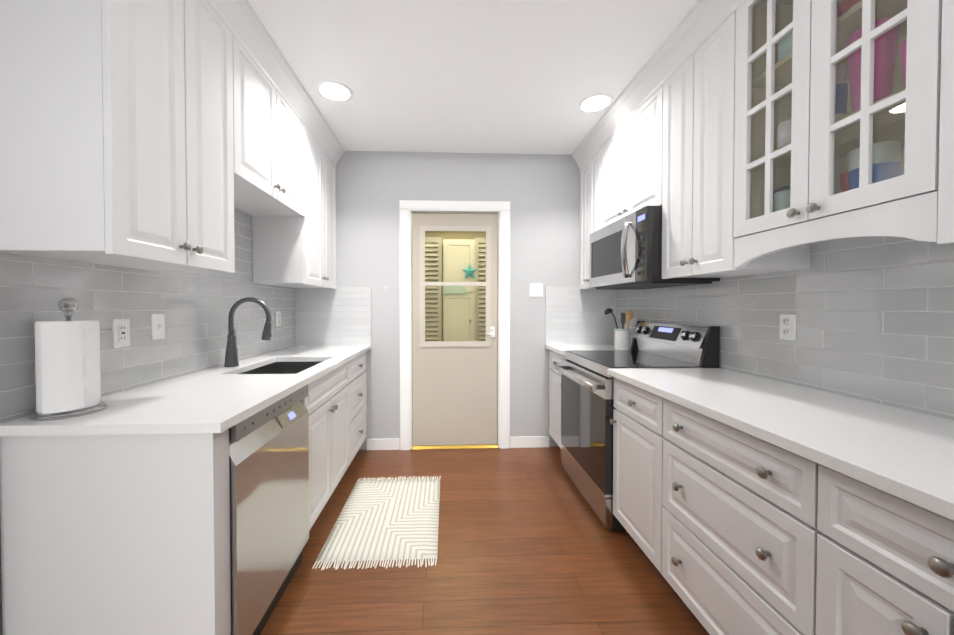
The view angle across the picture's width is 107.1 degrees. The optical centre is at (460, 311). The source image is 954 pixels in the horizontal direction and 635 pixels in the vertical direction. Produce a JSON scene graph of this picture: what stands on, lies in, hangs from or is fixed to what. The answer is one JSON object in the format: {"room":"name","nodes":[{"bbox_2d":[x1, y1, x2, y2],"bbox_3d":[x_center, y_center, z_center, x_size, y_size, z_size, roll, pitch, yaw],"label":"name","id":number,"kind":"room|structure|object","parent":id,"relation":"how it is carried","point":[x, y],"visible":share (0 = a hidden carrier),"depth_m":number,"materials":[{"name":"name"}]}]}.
{"room":"kitchen","nodes":[
{"label":"kitchen","id":0,"kind":"room"},
{"bbox_2d":[0,524,2,634],"bbox_3d":[-1.409,-0.054,0.766,0.120,2.600,4.790,0,1,-2],"label":"wall","id":1,"kind":"structure","parent":0,"point":[1,625],"depth_m":1.04,"materials":[{"name":"grey paint"}]},
{"bbox_2d":[0,0,239,255],"bbox_3d":[-1.179,-0.768,1.240,0.352,1.184,0.660,0,1,-2],"label":"upper cabinet","id":2,"kind":"object","parent":1,"relation":"attached to","point":[56,113],"depth_m":0.99,"materials":[{"name":"white paint"}]},
{"bbox_2d":[35,0,239,272],"bbox_3d":[-1.181,-0.719,1.277,0.352,1.085,0.584,0,1,-2],"label":"upper cabinet","id":3,"kind":"object","parent":1,"relation":"attached to","point":[160,135],"depth_m":1.24,"materials":[{"name":"white paint"}]},
{"bbox_2d":[0,207,294,422],"bbox_3d":[-1.393,-0.163,2.015,0.010,1.020,2.049,0,1,-2],"label":"wall tile","id":4,"kind":"structure","parent":1,"relation":"attached to","point":[194,307],"depth_m":1.50,"materials":[{"name":"grey tile"}]},
{"bbox_2d":[112,318,129,347],"bbox_3d":[-1.358,0.086,1.411,0.010,0.116,0.072,0,1,-2],"label":"outlet","id":5,"kind":"object","parent":4,"relation":"attached to","point":[120,332],"visible":1,"depth_m":1.40,"materials":[{"name":"white plastic"}]},
{"bbox_2d":[151,314,164,339],"bbox_3d":[-1.362,0.068,1.590,0.017,0.116,0.072,0,1,-2],"label":"light switch","id":6,"kind":"object","parent":4,"relation":"attached to","point":[157,326],"visible":1,"depth_m":1.58,"materials":[{"name":"white plastic"}]},
{"bbox_2d":[276,311,280,325],"bbox_3d":[-1.412,0.056,2.724,0.009,0.116,0.072,0,1,-2],"label":"electrical outlet","id":7,"kind":"object","parent":4,"relation":"attached to","point":[278,318],"visible":1,"depth_m":2.72,"materials":[{"name":"white plastic"}]},
{"bbox_2d":[240,32,307,215],"bbox_3d":[-1.208,-0.955,1.966,0.352,0.635,0.799,0,1,-2],"label":"upper cabinet","id":8,"kind":"object","parent":1,"relation":"attached to","point":[273,132],"depth_m":1.92,"materials":[{"name":"white paint"}]},
{"bbox_2d":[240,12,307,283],"bbox_3d":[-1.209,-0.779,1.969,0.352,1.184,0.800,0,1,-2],"label":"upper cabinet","id":9,"kind":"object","parent":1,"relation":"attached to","point":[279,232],"depth_m":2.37,"materials":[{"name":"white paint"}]},
{"bbox_2d":[267,108,339,287],"bbox_3d":[-1.238,-0.791,2.702,0.352,1.184,0.668,0,1,-2],"label":"upper cabinet","id":10,"kind":"object","parent":1,"relation":"attached to","point":[323,156],"depth_m":2.68,"materials":[{"name":"white paint"}]},
{"bbox_2d":[336,151,579,449],"bbox_3d":[-0.019,-0.091,3.158,2.850,2.600,0.120,0,1,-2],"label":"wall","id":11,"kind":"structure","parent":0,"point":[540,193],"depth_m":3.09,"materials":[{"name":"grey paint"}]},
{"bbox_2d":[295,286,371,349],"bbox_3d":[-1.103,0.056,3.051,0.650,0.550,0.009,0,1,-2],"label":"tiled wall","id":12,"kind":"structure","parent":11,"relation":"attached to","point":[340,316],"depth_m":3.05,"materials":[{"name":"white tile"}]},
{"bbox_2d":[399,200,509,449],"bbox_3d":[-0.051,0.122,3.142,0.965,2.175,0.137,0,1,-2],"label":"door frame","id":13,"kind":"structure","parent":11,"relation":"attached to","point":[409,208],"depth_m":3.08,"materials":[{"name":"white wood"}]},
{"bbox_2d":[412,214,497,445],"bbox_3d":[-0.050,0.164,3.124,0.757,2.049,0.070,0,1,-2],"label":"entry door","id":14,"kind":"structure","parent":11,"relation":"in","point":[454,391],"depth_m":3.12,"materials":[{"name":"beige wood"}]},
{"bbox_2d":[367,436,548,449],"bbox_3d":[-0.016,1.163,3.110,1.610,0.095,0.013,0,1,-2],"label":"baseboard","id":15,"kind":"structure","parent":11,"relation":"attached to","point":[515,442],"depth_m":3.12,"materials":[{"name":"white wood"}]},
{"bbox_2d":[530,283,542,296],"bbox_3d":[0.670,-0.190,3.115,0.118,0.118,0.017,0,1,-2],"label":"light switch","id":16,"kind":"object","parent":11,"relation":"attached to","point":[536,289],"visible":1,"depth_m":3.12,"materials":[{"name":"white plastic"}]},
{"bbox_2d":[545,287,616,348],"bbox_3d":[1.075,0.055,3.139,0.643,0.550,0.009,0,1,-2],"label":"tiled wall","id":17,"kind":"structure","parent":11,"relation":"attached to","point":[573,315],"depth_m":3.13,"materials":[{"name":"white tile"}]},
{"bbox_2d":[579,132,598,288],"bbox_3d":[1.234,-0.794,2.929,0.338,1.184,0.413,0,1,-2],"label":"upper cabinet","id":18,"kind":"object","parent":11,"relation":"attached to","point":[589,158],"depth_m":2.93,"materials":[{"name":"white paint"}]},
{"bbox_2d":[595,60,658,230],"bbox_3d":[1.258,-0.785,2.331,0.338,1.184,0.785,0,1,-2],"label":"upper cabinet","id":19,"kind":"object","parent":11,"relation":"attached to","point":[629,140],"depth_m":2.25,"materials":[{"name":"white paint"}]},
{"bbox_2d":[589,206,719,289],"bbox_3d":[1.186,-0.376,2.332,0.483,0.425,0.776,0,1,-2],"label":"microwave","id":20,"kind":"object","parent":19,"relation":"attached to","point":[625,252],"visible":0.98,"depth_m":2.09,"materials":[{"name":"silver metal"}]},
{"bbox_2d":[659,0,771,278],"bbox_3d":[1.284,-0.775,1.698,0.338,1.184,0.483,0,1,-2],"label":"upper cabinet","id":21,"kind":"object","parent":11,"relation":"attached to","point":[692,72],"depth_m":1.67,"materials":[{"name":"white paint"}]},
{"bbox_2d":[617,236,953,419],"bbox_3d":[1.493,0.004,0.883,0.010,0.720,4.548,0,1,-2],"label":"wall tile","id":22,"kind":"structure","parent":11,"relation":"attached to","point":[875,319],"depth_m":1.34,"materials":[{"name":"grey tile"}]},
{"bbox_2d":[779,314,795,340],"bbox_3d":[1.456,0.069,1.569,0.009,0.116,0.072,0,1,-2],"label":"electrical outlet","id":23,"kind":"object","parent":22,"relation":"attached to","point":[787,327],"visible":1,"depth_m":1.56,"materials":[{"name":"white plastic"}]},
{"bbox_2d":[727,0,926,271],"bbox_3d":[1.306,-0.767,1.153,0.338,1.184,0.608,0,1,-2],"label":"upper cabinet","id":24,"kind":"object","parent":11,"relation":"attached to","point":[732,138],"depth_m":1.15,"materials":[{"name":"white paint"}]},
{"bbox_2d":[777,119,790,148],"bbox_3d":[1.246,-0.658,1.313,0.084,0.100,0.104,0,1,-2],"label":"mug","id":25,"kind":"object","parent":24,"relation":"on","point":[788,124],"depth_m":1.31,"materials":[{"name":"white ceramic"}]},
{"bbox_2d":[837,0,861,14],"bbox_3d":[1.275,-0.970,1.090,0.156,0.090,0.154,0,1,-2],"label":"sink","id":26,"kind":"object","parent":24,"relation":"in","point":[848,2],"depth_m":1.10,"materials":[{"name":"ceramic"}]},
{"bbox_2d":[923,0,953,243],"bbox_3d":[1.328,-0.759,0.610,0.338,1.184,0.479,0,1,-2],"label":"upper cabinet","id":27,"kind":"object","parent":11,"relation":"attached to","point":[938,81],"depth_m":0.85,"materials":[{"name":"white paint"}]},
{"bbox_2d":[248,0,697,154],"bbox_3d":[0.075,-1.395,0.805,3.090,0.080,4.790,0,1,-2],"label":"ceiling","id":28,"kind":"structure","parent":0,"point":[492,76],"depth_m":1.94,"materials":[{"name":"white paint"}]},
{"bbox_2d":[315,80,353,102],"bbox_3d":[-0.787,-1.371,2.197,0.224,0.010,0.224,0,1,-2],"label":"recessed light","id":29,"kind":"object","parent":28,"relation":"in","point":[334,91],"visible":1,"depth_m":2.19,"materials":[{"name":"white plastic"}]},
{"bbox_2d":[578,93,613,112],"bbox_3d":[0.889,-1.373,2.325,0.224,0.010,0.224,0,1,-2],"label":"recessed light","id":30,"kind":"object","parent":28,"relation":"in","point":[596,102],"visible":1,"depth_m":2.31,"materials":[{"name":"white plastic"}]},
{"bbox_2d":[260,446,709,634],"bbox_3d":[0.075,1.275,0.846,3.090,0.060,4.790,0,1,-2],"label":"floor","id":31,"kind":"structure","parent":0,"point":[529,543],"depth_m":1.66,"materials":[{"name":"brown wood"}]},
{"bbox_2d":[172,360,351,566],"bbox_3d":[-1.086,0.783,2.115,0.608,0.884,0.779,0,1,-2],"label":"base cabinet","id":32,"kind":"object","parent":31,"relation":"on","point":[200,461],"depth_m":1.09,"materials":[{"name":"white paint"}]},
{"bbox_2d":[0,346,370,435],"bbox_3d":[-1.065,0.326,2.038,0.642,0.030,2.043,0,1,-2],"label":"countertop","id":33,"kind":"structure","parent":32,"relation":"on","point":[220,399],"depth_m":1.28,"materials":[{"name":"stone"}]},
{"bbox_2d":[28,298,107,419],"bbox_3d":[-1.263,0.140,1.135,0.172,0.369,0.173,0,1,-2],"label":"paper towel holder","id":34,"kind":"object","parent":33,"relation":"on","point":[67,369],"visible":1,"depth_m":1.08,"materials":[{"name":"white paper"}]},
{"bbox_2d":[224,297,271,366],"bbox_3d":[-1.209,0.115,2.012,0.262,0.393,0.090,0,1,-2],"label":"faucet","id":35,"kind":"object","parent":33,"relation":"on","point":[231,357],"visible":1,"depth_m":1.99,"materials":[{"name":"grey metal"}]},
{"bbox_2d":[240,361,322,373],"bbox_3d":[-1.036,0.448,2.070,0.432,0.212,0.642,0,1,-2],"label":"sink basin","id":36,"kind":"object","parent":33,"relation":"in","point":[285,368],"visible":0.04,"depth_m":2.36,"materials":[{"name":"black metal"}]},
{"bbox_2d":[229,384,308,634],"bbox_3d":[-1.038,0.795,1.424,0.606,0.881,0.594,0,1,-2],"label":"dishwasher","id":37,"kind":"object","parent":31,"relation":"on","point":[269,484],"visible":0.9,"depth_m":1.33,"materials":[{"name":"silver metal"}]},
{"bbox_2d":[352,351,366,459],"bbox_3d":[-1.113,0.773,2.785,0.608,0.884,0.562,0,1,-2],"label":"base cabinet","id":38,"kind":"object","parent":31,"relation":"on","point":[359,363],"depth_m":2.80,"materials":[{"name":"white paint"}]},
{"bbox_2d":[312,476,440,569],"bbox_3d":[-0.431,1.218,2.138,0.602,0.011,0.911,0,1,-2],"label":"rug","id":39,"kind":"object","parent":31,"relation":"on","point":[390,520],"visible":1,"depth_m":2.00,"materials":[{"name":"white fabric"}]},
{"bbox_2d":[412,444,497,448],"bbox_3d":[-0.051,1.200,3.161,0.761,0.018,0.112,0,1,-2],"label":"threshold","id":40,"kind":"object","parent":31,"relation":"on","point":[454,446],"visible":0.57,"depth_m":3.12,"materials":[{"name":"gold metal"}]},
{"bbox_2d":[549,350,564,447],"bbox_3d":[1.084,0.770,2.931,0.639,0.885,0.446,0,1,-2],"label":"base cabinet","id":41,"kind":"object","parent":31,"relation":"on","point":[555,358],"visible":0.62,"depth_m":2.96,"materials":[{"name":"white paint"}]},
{"bbox_2d":[545,344,630,354],"bbox_3d":[1.083,0.313,2.925,0.642,0.030,0.444,0,1,-2],"label":"countertop","id":42,"kind":"structure","parent":41,"relation":"on","point":[559,349],"depth_m":2.92,"materials":[{"name":"stone"}]},
{"bbox_2d":[604,308,633,349],"bbox_3d":[1.237,0.136,2.765,0.194,0.327,0.142,0,1,-2],"label":"utensil crock","id":43,"kind":"object","parent":42,"relation":"on","point":[622,338],"visible":1,"depth_m":2.73,"materials":[{"name":"white ceramic"}]},
{"bbox_2d":[610,377,657,563],"bbox_3d":[1.149,0.789,1.726,0.608,0.884,0.438,0,1,-2],"label":"base cabinet","id":44,"kind":"object","parent":31,"relation":"on","point":[634,422],"depth_m":1.70,"materials":[{"name":"white paint"}]},
{"bbox_2d":[555,321,719,530],"bbox_3d":[1.065,0.649,2.322,0.711,1.146,0.756,0,1,-2],"label":"range","id":45,"kind":"object","parent":31,"relation":"on","point":[587,393],"visible":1,"depth_m":2.16,"materials":[{"name":"silver metal"}]},
{"bbox_2d":[654,396,805,634],"bbox_3d":[1.170,0.797,1.198,0.608,0.884,0.620,0,1,-2],"label":"base cabinet","id":46,"kind":"object","parent":31,"relation":"on","point":[730,530],"depth_m":1.14,"materials":[{"name":"white paint"}]},
{"bbox_2d":[802,458,953,634],"bbox_3d":[1.192,0.805,0.653,0.608,0.884,0.470,0,1,-2],"label":"base cabinet","id":47,"kind":"object","parent":31,"relation":"on","point":[875,561],"depth_m":0.76,"materials":[{"name":"white paint"}]},
{"bbox_2d":[607,368,953,520],"bbox_3d":[1.171,0.346,0.729,0.642,0.030,2.416,0,1,-2],"label":"countertop","id":48,"kind":"structure","parent":47,"relation":"on","point":[906,455],"depth_m":1.01,"materials":[{"name":"stone"}]},
{"label":"outside","id":49,"kind":"structure","parent":0,"visible":0},
{"bbox_3d":[0.008,1.222,4.381,4.400,0.059,2.279,0,1,-2],"label":"floor","id":50,"kind":"structure","parent":49,"visible":0},
{"bbox_2d":[425,231,485,340],"bbox_3d":[-0.036,-0.150,5.448,4.400,2.750,0.100,0,1,-2],"label":"wall","id":51,"kind":"structure","parent":50,"relation":"on","point":[465,235],"depth_m":5.37,"materials":[{"name":"beige"}]},
{"bbox_2d":[425,237,441,340],"bbox_3d":[-0.659,-0.123,5.328,0.745,2.000,0.052,0,1,-2],"label":"shutter","id":52,"kind":"object","parent":51,"relation":"attached to","point":[430,325],"depth_m":5.33,"materials":[{"name":"white wood"}]},
{"bbox_2d":[475,237,485,340],"bbox_3d":[0.565,-0.124,5.377,0.705,2.000,0.052,0,1,-2],"label":"shutter","id":53,"kind":"object","parent":51,"relation":"attached to","point":[478,311],"depth_m":5.35,"materials":[{"name":"white wood"}]},
{"bbox_2d":[443,239,474,340],"bbox_3d":[-0.030,0.079,5.167,0.450,2.200,0.466,0,1,-2],"label":"tall cabinet","id":54,"kind":"object","parent":50,"relation":"on","point":[448,245],"depth_m":4.96,"materials":[{"name":"white wood"}]},
{"bbox_2d":[443,286,466,293],"bbox_3d":[-0.086,-0.333,4.934,0.340,0.170,0.001,0,1,-2],"label":"decor","id":55,"kind":"object","parent":54,"relation":"attached to","point":[455,290],"depth_m":4.93,"materials":[{"name":"teal"}]},
{"bbox_2d":[462,263,477,278],"bbox_3d":[0.125,-0.570,4.918,0.247,0.235,0.020,0,1,-2],"label":"starfish","id":56,"kind":"object","parent":54,"relation":"attached to","point":[470,269],"depth_m":4.92,"materials":[{"name":"teal"}]}
]}

